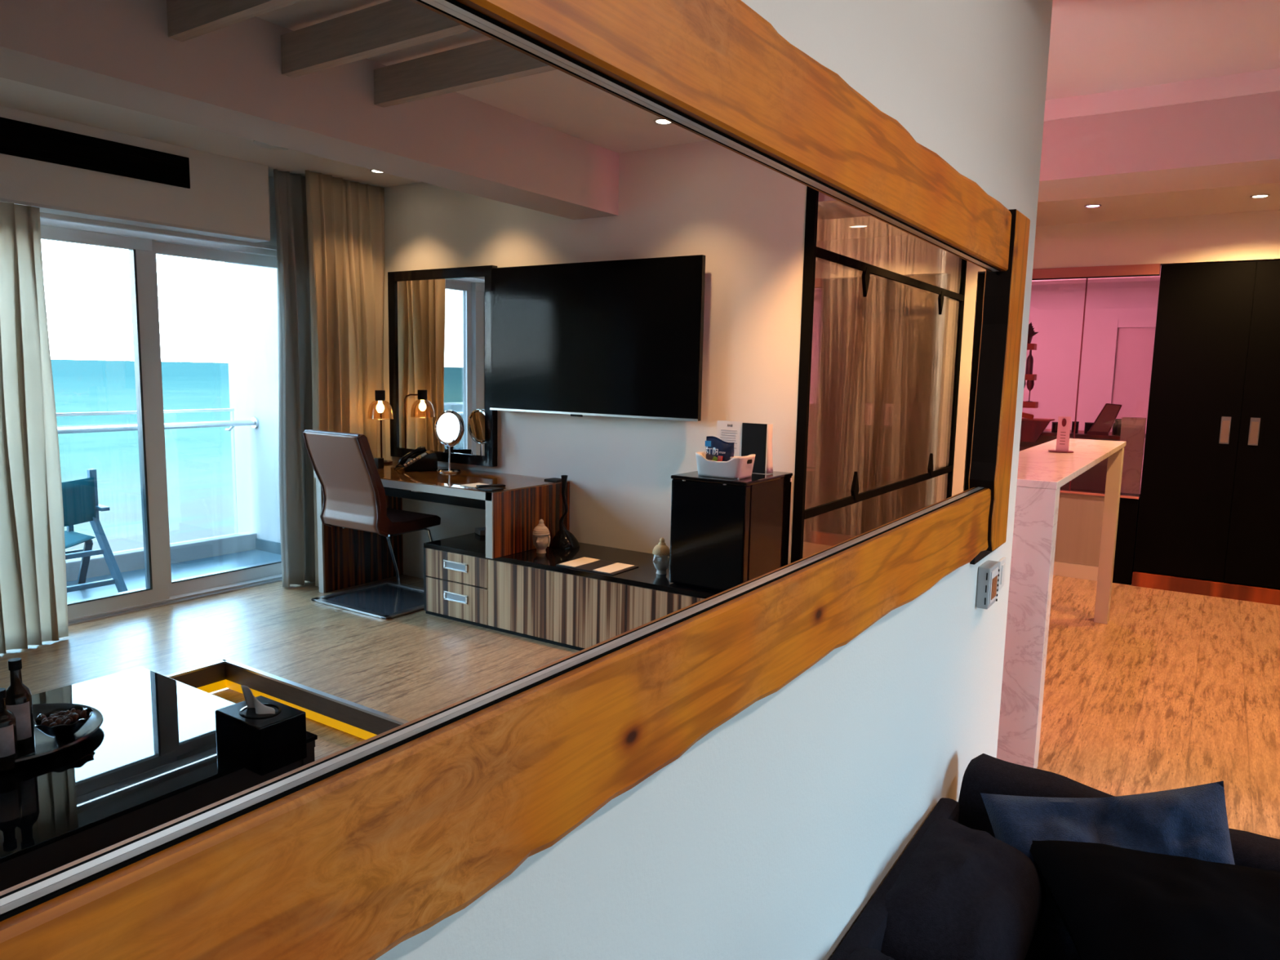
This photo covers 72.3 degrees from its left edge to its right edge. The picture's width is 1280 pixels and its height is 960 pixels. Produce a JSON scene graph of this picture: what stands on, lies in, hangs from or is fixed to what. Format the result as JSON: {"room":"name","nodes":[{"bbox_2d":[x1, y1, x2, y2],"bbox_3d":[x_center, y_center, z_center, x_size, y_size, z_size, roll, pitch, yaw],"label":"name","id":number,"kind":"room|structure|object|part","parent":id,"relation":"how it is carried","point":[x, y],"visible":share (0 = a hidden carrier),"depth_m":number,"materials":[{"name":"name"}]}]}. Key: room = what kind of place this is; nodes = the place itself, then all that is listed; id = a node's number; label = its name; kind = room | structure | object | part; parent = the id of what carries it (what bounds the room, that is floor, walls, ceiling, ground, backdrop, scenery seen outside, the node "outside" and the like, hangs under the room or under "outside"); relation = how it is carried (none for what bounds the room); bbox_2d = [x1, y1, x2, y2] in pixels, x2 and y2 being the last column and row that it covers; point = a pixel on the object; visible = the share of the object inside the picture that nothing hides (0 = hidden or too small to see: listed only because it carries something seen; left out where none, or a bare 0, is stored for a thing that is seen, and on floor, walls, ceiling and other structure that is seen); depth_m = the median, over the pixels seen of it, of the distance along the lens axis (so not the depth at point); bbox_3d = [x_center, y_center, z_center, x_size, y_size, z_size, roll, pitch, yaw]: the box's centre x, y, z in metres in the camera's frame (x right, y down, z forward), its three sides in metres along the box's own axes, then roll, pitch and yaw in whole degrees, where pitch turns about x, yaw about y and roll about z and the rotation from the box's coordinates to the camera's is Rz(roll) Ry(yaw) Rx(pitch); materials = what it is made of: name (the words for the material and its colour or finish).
{"room":"hotel suite","nodes":[
{"label":"hotel suite","id":0,"kind":"room"},
{"bbox_2d":[375,0,1053,959],"bbox_3d":[-0.376,0.204,0.565,0.150,2.840,5.480,6,9,33],"label":"wall","id":1,"kind":"structure","parent":0,"point":[770,837],"depth_m":1.53,"materials":[{"name":"white paint"}]},
{"bbox_2d":[0,0,1030,959],"bbox_3d":[0.176,-0.106,1.167,0.055,0.918,3.345,6,9,33],"label":"wall mirror","id":2,"kind":"object","parent":1,"relation":"attached to","point":[426,426],"visible":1,"depth_m":0.66,"materials":[{"name":"brown wood"}]},
{"bbox_3d":[0.069,0.242,1.068,0.044,0.171,2.998,6,9,33],"label":"rail","id":3,"kind":"part","parent":2,"relation":"part of","materials":[{"name":"brown wood"}]},
{"bbox_3d":[0.083,-0.469,0.979,0.044,0.154,2.998,6,9,33],"label":"rail","id":4,"kind":"part","parent":2,"relation":"part of","materials":[{"name":"brown wood"}]},
{"bbox_3d":[0.981,0.157,2.470,0.012,0.105,0.345,6,9,33],"label":"backing plate","id":5,"kind":"part","parent":2,"relation":"part of","materials":[{"name":"black"}]},
{"bbox_2d":[975,560,999,608],"bbox_3d":[0.984,0.295,2.474,0.036,0.116,0.122,6,9,33],"label":"thermostat","id":6,"kind":"object","parent":1,"relation":"attached to","point":[988,572],"visible":1,"depth_m":2.43,"materials":[{"name":"grey plastic"}]},
{"bbox_2d":[984,573,987,604],"bbox_3d":[0.956,0.301,2.420,0.003,0.090,0.002,6,9,33],"label":"vent","id":7,"kind":"object","parent":6,"relation":"attached to","point":[985,574],"depth_m":2.42,"materials":[{"name":"black"}]},
{"bbox_2d":[997,556,1005,590],"bbox_3d":[1.107,0.286,2.681,0.011,0.090,0.080,6,9,33],"label":"switch plate","id":8,"kind":"object","parent":1,"relation":"attached to","point":[1002,562],"visible":0.9,"depth_m":2.67,"materials":[{"name":"white plastic"}]},
{"bbox_2d":[1022,280,1159,431],"bbox_3d":[4.040,-0.841,8.744,2.400,2.460,0.100,6,9,33],"label":"wall","id":9,"kind":"structure","parent":0,"point":[1056,310],"depth_m":8.51,"materials":[{"name":"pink paint"}]},
{"bbox_2d":[1022,401,1038,408],"bbox_3d":[2.637,-0.593,6.756,0.785,0.045,0.110,6,9,33],"label":"wall shelf","id":10,"kind":"object","parent":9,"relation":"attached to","point":[1025,404],"visible":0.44,"depth_m":6.52,"materials":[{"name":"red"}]},
{"bbox_2d":[1025,380,1034,401],"bbox_3d":[2.917,-0.666,6.554,0.055,0.160,0.056,6,9,33],"label":"wine glass","id":11,"kind":"object","parent":10,"relation":"on","point":[1030,384],"visible":0.98,"depth_m":6.53,"materials":[{"name":"pink"}]},
{"bbox_2d":[1024,373,1036,380],"bbox_3d":[2.630,-0.798,6.737,0.760,0.045,0.110,6,9,33],"label":"wall shelf","id":12,"kind":"object","parent":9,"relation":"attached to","point":[1028,376],"visible":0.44,"depth_m":6.50,"materials":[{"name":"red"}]},
{"bbox_2d":[1025,349,1033,373],"bbox_3d":[2.909,-0.895,6.534,0.048,0.210,0.048,6,9,33],"label":"bottle","id":13,"kind":"object","parent":12,"relation":"on","point":[1029,362],"visible":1,"depth_m":6.52,"materials":[{"name":"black glass"}]},
{"bbox_2d":[1026,343,1036,350],"bbox_3d":[2.629,-1.022,6.713,0.745,0.045,0.110,6,9,33],"label":"wall shelf","id":14,"kind":"object","parent":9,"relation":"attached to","point":[1029,346],"visible":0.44,"depth_m":6.48,"materials":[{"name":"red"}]},
{"bbox_2d":[1026,322,1038,343],"bbox_3d":[2.888,-1.097,6.526,0.162,0.161,0.086,6,9,33],"label":"potted plant","id":15,"kind":"object","parent":14,"relation":"on","point":[1031,332],"visible":0.42,"depth_m":6.50,"materials":[{"name":"red plant"}]},
{"bbox_3d":[2.883,-1.042,6.535,0.084,0.050,0.084,6,9,33],"label":"pot","id":16,"kind":"part","parent":15,"relation":"part of","materials":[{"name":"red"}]},
{"bbox_2d":[1103,319,1156,493],"bbox_3d":[4.684,-0.515,8.258,0.580,1.960,0.050,6,9,33],"label":"door","id":17,"kind":"structure","parent":9,"relation":"in","point":[1131,348],"depth_m":8.24,"materials":[{"name":"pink paint"}]},
{"bbox_2d":[1032,209,1279,269],"bbox_3d":[3.023,-1.619,6.074,3.500,0.295,0.100,6,9,33],"label":"wall","id":18,"kind":"structure","parent":0,"point":[1251,236],"depth_m":5.75,"materials":[{"name":"white paint"}]},
{"bbox_2d":[1035,0,1279,226],"bbox_3d":[2.595,-1.406,2.396,6.854,0.180,12.100,6,9,33],"label":"ceiling","id":19,"kind":"structure","parent":0,"point":[1106,56],"depth_m":3.20,"materials":[{"name":"white paint"}]},
{"bbox_2d":[1084,204,1101,208],"bbox_3d":[2.783,-1.683,5.383,0.094,0.006,0.094,6,9,33],"label":"recessed light","id":20,"kind":"object","parent":19,"relation":"in","point":[1093,206],"visible":1,"depth_m":5.38,"materials":[{"name":"silver metal"}]},
{"bbox_2d":[1031,265,1161,284],"bbox_3d":[3.397,-1.832,7.613,2.400,0.240,0.300,6,9,33],"label":"trim","id":21,"kind":"structure","parent":19,"relation":"attached to","point":[1142,277],"depth_m":7.31,"materials":[{"name":"white paint"}]},
{"bbox_2d":[1037,91,1279,202],"bbox_3d":[2.400,-1.372,3.461,5.367,0.320,0.480,6,9,33],"label":"beam","id":22,"kind":"structure","parent":19,"relation":"attached to","point":[1233,141],"depth_m":3.46,"materials":[{"name":"grey paint"}]},
{"bbox_2d":[1250,194,1270,198],"bbox_3d":[3.541,-1.620,5.002,0.094,0.006,0.094,6,9,33],"label":"recessed light","id":23,"kind":"object","parent":19,"relation":"in","point":[1260,196],"visible":1,"depth_m":5.00,"materials":[{"name":"silver metal"}]},
{"bbox_2d":[1036,575,1279,839],"bbox_3d":[2.493,1.178,2.753,6.734,0.120,12.100,6,9,33],"label":"floor","id":24,"kind":"structure","parent":0,"point":[1177,690],"depth_m":3.92,"materials":[{"name":"brown wood"}]},
{"bbox_2d":[996,438,1126,768],"bbox_3d":[1.947,0.400,4.162,0.350,1.052,2.470,6,9,33],"label":"bar table","id":25,"kind":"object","parent":24,"relation":"on","point":[1042,473],"depth_m":3.10,"materials":[{"name":"stone"}]},
{"bbox_3d":[1.288,0.523,3.179,0.346,1.025,0.090,6,9,33],"label":"panel","id":26,"kind":"part","parent":25,"relation":"part of","materials":[{"name":"stone"}]},
{"bbox_2d":[1048,416,1073,453],"bbox_3d":[2.018,-0.218,4.185,0.110,0.170,0.110,6,9,33],"label":"card holder","id":27,"kind":"object","parent":25,"relation":"on","point":[1064,422],"visible":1,"depth_m":4.18,"materials":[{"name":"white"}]},
{"bbox_2d":[1016,438,1126,489],"bbox_3d":[1.958,-0.109,4.098,0.350,0.027,2.470,6,9,33],"label":"countertop","id":28,"kind":"structure","parent":25,"relation":"on","point":[1037,467],"depth_m":3.75,"materials":[{"name":"stone"}]},
{"bbox_3d":[2.705,0.317,5.053,0.070,1.025,0.100,6,9,33],"label":"leg","id":29,"kind":"part","parent":25,"relation":"part of","materials":[{"name":"grey"}]},
{"bbox_2d":[1019,428,1146,491],"bbox_3d":[3.074,0.126,6.707,1.290,1.008,0.520,6,9,33],"label":"countertop","id":30,"kind":"structure","parent":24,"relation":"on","point":[1094,478],"depth_m":6.41,"materials":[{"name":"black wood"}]},
{"bbox_2d":[1019,417,1054,442],"bbox_3d":[2.747,-0.393,6.662,0.705,0.165,0.260,6,9,33],"label":"trough","id":31,"kind":"object","parent":30,"relation":"on","point":[1031,430],"visible":0.36,"depth_m":6.43,"materials":[{"name":"red plastic"}]},
{"bbox_2d":[1022,412,1034,419],"bbox_3d":[2.862,-0.477,6.491,0.114,0.052,0.105,6,9,33],"label":"box","id":32,"kind":"object","parent":31,"relation":"on","point":[1024,415],"visible":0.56,"depth_m":6.45,"materials":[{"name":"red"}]},
{"bbox_2d":[1051,422,1057,432],"bbox_3d":[3.072,-0.390,6.468,0.061,0.075,0.061,6,9,33],"label":"canister","id":33,"kind":"object","parent":30,"relation":"on","point":[1055,424],"visible":0.63,"depth_m":6.45,"materials":[{"name":"black"}]},
{"bbox_2d":[1071,421,1079,433],"bbox_3d":[3.178,-0.384,6.398,0.047,0.085,0.047,6,9,33],"label":"canister","id":34,"kind":"object","parent":30,"relation":"on","point":[1073,422],"visible":0.8,"depth_m":6.38,"materials":[{"name":"black"}]},
{"bbox_2d":[1084,422,1093,434],"bbox_3d":[3.256,-0.375,6.348,0.066,0.082,0.066,6,9,33],"label":"canister","id":35,"kind":"object","parent":30,"relation":"on","point":[1087,424],"visible":0.73,"depth_m":6.33,"materials":[{"name":"black"}]},
{"bbox_2d":[1040,428,1146,439],"bbox_3d":[3.084,-0.363,6.645,1.290,0.023,0.520,6,9,33],"label":"countertop","id":36,"kind":"structure","parent":30,"relation":"on","point":[1046,432],"depth_m":6.29,"materials":[{"name":"black wood"}]},
{"bbox_2d":[1087,403,1121,435],"bbox_3d":[3.303,-0.432,6.225,0.203,0.228,0.080,6,9,33],"label":"board","id":37,"kind":"object","parent":30,"relation":"on","point":[1102,425],"visible":1,"depth_m":6.20,"materials":[{"name":"red wood"}]},
{"bbox_2d":[1111,418,1121,435],"bbox_3d":[3.422,-0.374,6.236,0.111,0.115,0.111,6,9,33],"label":"canister","id":38,"kind":"object","parent":30,"relation":"on","point":[1116,428],"visible":0.39,"depth_m":6.21,"materials":[{"name":"black"}]},
{"bbox_2d":[1120,417,1146,493],"bbox_3d":[3.415,-0.172,6.097,0.145,0.525,0.045,6,9,33],"label":"marble block","id":39,"kind":"object","parent":30,"relation":"on","point":[1132,428],"visible":0.79,"depth_m":6.07,"materials":[{"name":"white stone"}]},
{"bbox_2d":[1053,487,1140,585],"bbox_3d":[2.752,0.340,6.589,1.720,0.600,0.310,6,9,33],"label":"base cabinet","id":40,"kind":"object","parent":24,"relation":"on","point":[1080,517],"visible":0.14,"depth_m":6.15,"materials":[{"name":"beige wood"}]},
{"bbox_3d":[2.685,0.282,6.634,1.550,0.500,0.300,6,9,33],"label":"panel","id":41,"kind":"part","parent":40,"relation":"part of","materials":[{"name":"beige wood"}]},
{"bbox_2d":[1131,260,1279,605],"bbox_3d":[3.946,-0.324,5.821,0.985,2.155,0.495,6,9,33],"label":"wardrobe","id":42,"kind":"object","parent":24,"relation":"on","point":[1208,524],"visible":1,"depth_m":5.68,"materials":[{"name":"black paint"}]},
{"bbox_3d":[3.775,-0.321,5.652,0.052,0.175,0.004,6,9,33],"label":"handle","id":43,"kind":"part","parent":42,"relation":"part of","materials":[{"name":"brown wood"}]},
{"bbox_3d":[4.040,-0.333,5.488,0.463,2.050,0.020,6,9,33],"label":"door","id":44,"kind":"part","parent":42,"relation":"part of","materials":[{"name":"black paint"}]},
{"bbox_3d":[3.904,-0.308,5.568,0.052,0.175,0.004,6,9,33],"label":"handle","id":45,"kind":"part","parent":42,"relation":"part of","materials":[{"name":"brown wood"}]},
{"bbox_3d":[0.840,1.700,-0.397,3.484,0.160,4.960,6,9,33],"label":"floor","id":46,"kind":"structure","parent":0,"visible":0},
{"bbox_2d":[829,753,1279,959],"bbox_3d":[0.573,1.152,1.106,1.042,0.534,2.653,6,9,33],"label":"sofa","id":47,"kind":"object","parent":46,"relation":"on","point":[957,891],"visible":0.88,"depth_m":1.85,"materials":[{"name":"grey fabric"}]},
{"bbox_2d":[845,947,894,959],"bbox_3d":[0.362,1.014,1.430,0.313,0.304,0.600,6,9,33],"label":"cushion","id":48,"kind":"object","parent":47,"relation":"on","point":[851,953],"depth_m":1.62,"materials":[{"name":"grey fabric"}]},
{"bbox_3d":[0.121,1.151,1.268,0.052,0.465,2.420,6,9,33],"label":"frame","id":49,"kind":"part","parent":47,"relation":"part of","materials":[{"name":"grey fabric"}]},
{"bbox_2d":[880,817,1045,959],"bbox_3d":[0.686,0.962,1.914,0.313,0.304,0.600,6,9,33],"label":"cushion","id":50,"kind":"object","parent":47,"relation":"on","point":[957,891],"depth_m":1.81,"materials":[{"name":"grey fabric"}]},
{"bbox_2d":[980,781,1235,959],"bbox_3d":[1.098,0.941,1.998,0.645,0.497,0.354,6,9,33],"label":"cushion","id":51,"kind":"object","parent":47,"relation":"on","point":[1191,822],"visible":0.44,"depth_m":2.01,"materials":[{"name":"blue fabric"}]},
{"bbox_3d":[1.258,1.039,2.119,0.980,0.534,0.196,6,9,33],"label":"armrest","id":52,"kind":"part","parent":47,"relation":"part of","materials":[{"name":"grey fabric"}]},
{"bbox_2d":[1029,840,1279,959],"bbox_3d":[1.182,0.967,1.710,0.873,0.263,0.856,6,9,33],"label":"cushion","id":53,"kind":"object","parent":47,"relation":"on","point":[1113,903],"visible":1,"depth_m":1.76,"materials":[{"name":"black fabric"}]},
{"bbox_3d":[1.771,-0.525,7.035,0.550,2.165,0.100,6,9,33],"label":"wall","id":54,"kind":"structure","parent":0,"visible":0},
{"bbox_2d":[1031,263,1160,498],"bbox_3d":[2.707,-0.723,6.354,1.720,1.565,0.072,6,9,33],"label":"window","id":55,"kind":"structure","parent":54,"relation":"in","point":[1150,269],"depth_m":6.01,"materials":[{"name":"red wood"}]},
{"bbox_3d":[3.240,-0.639,5.997,0.427,1.485,0.008,6,9,33],"label":"pane","id":56,"kind":"part","parent":55,"relation":"part of","materials":[{"name":"clear glass"}]}
]}

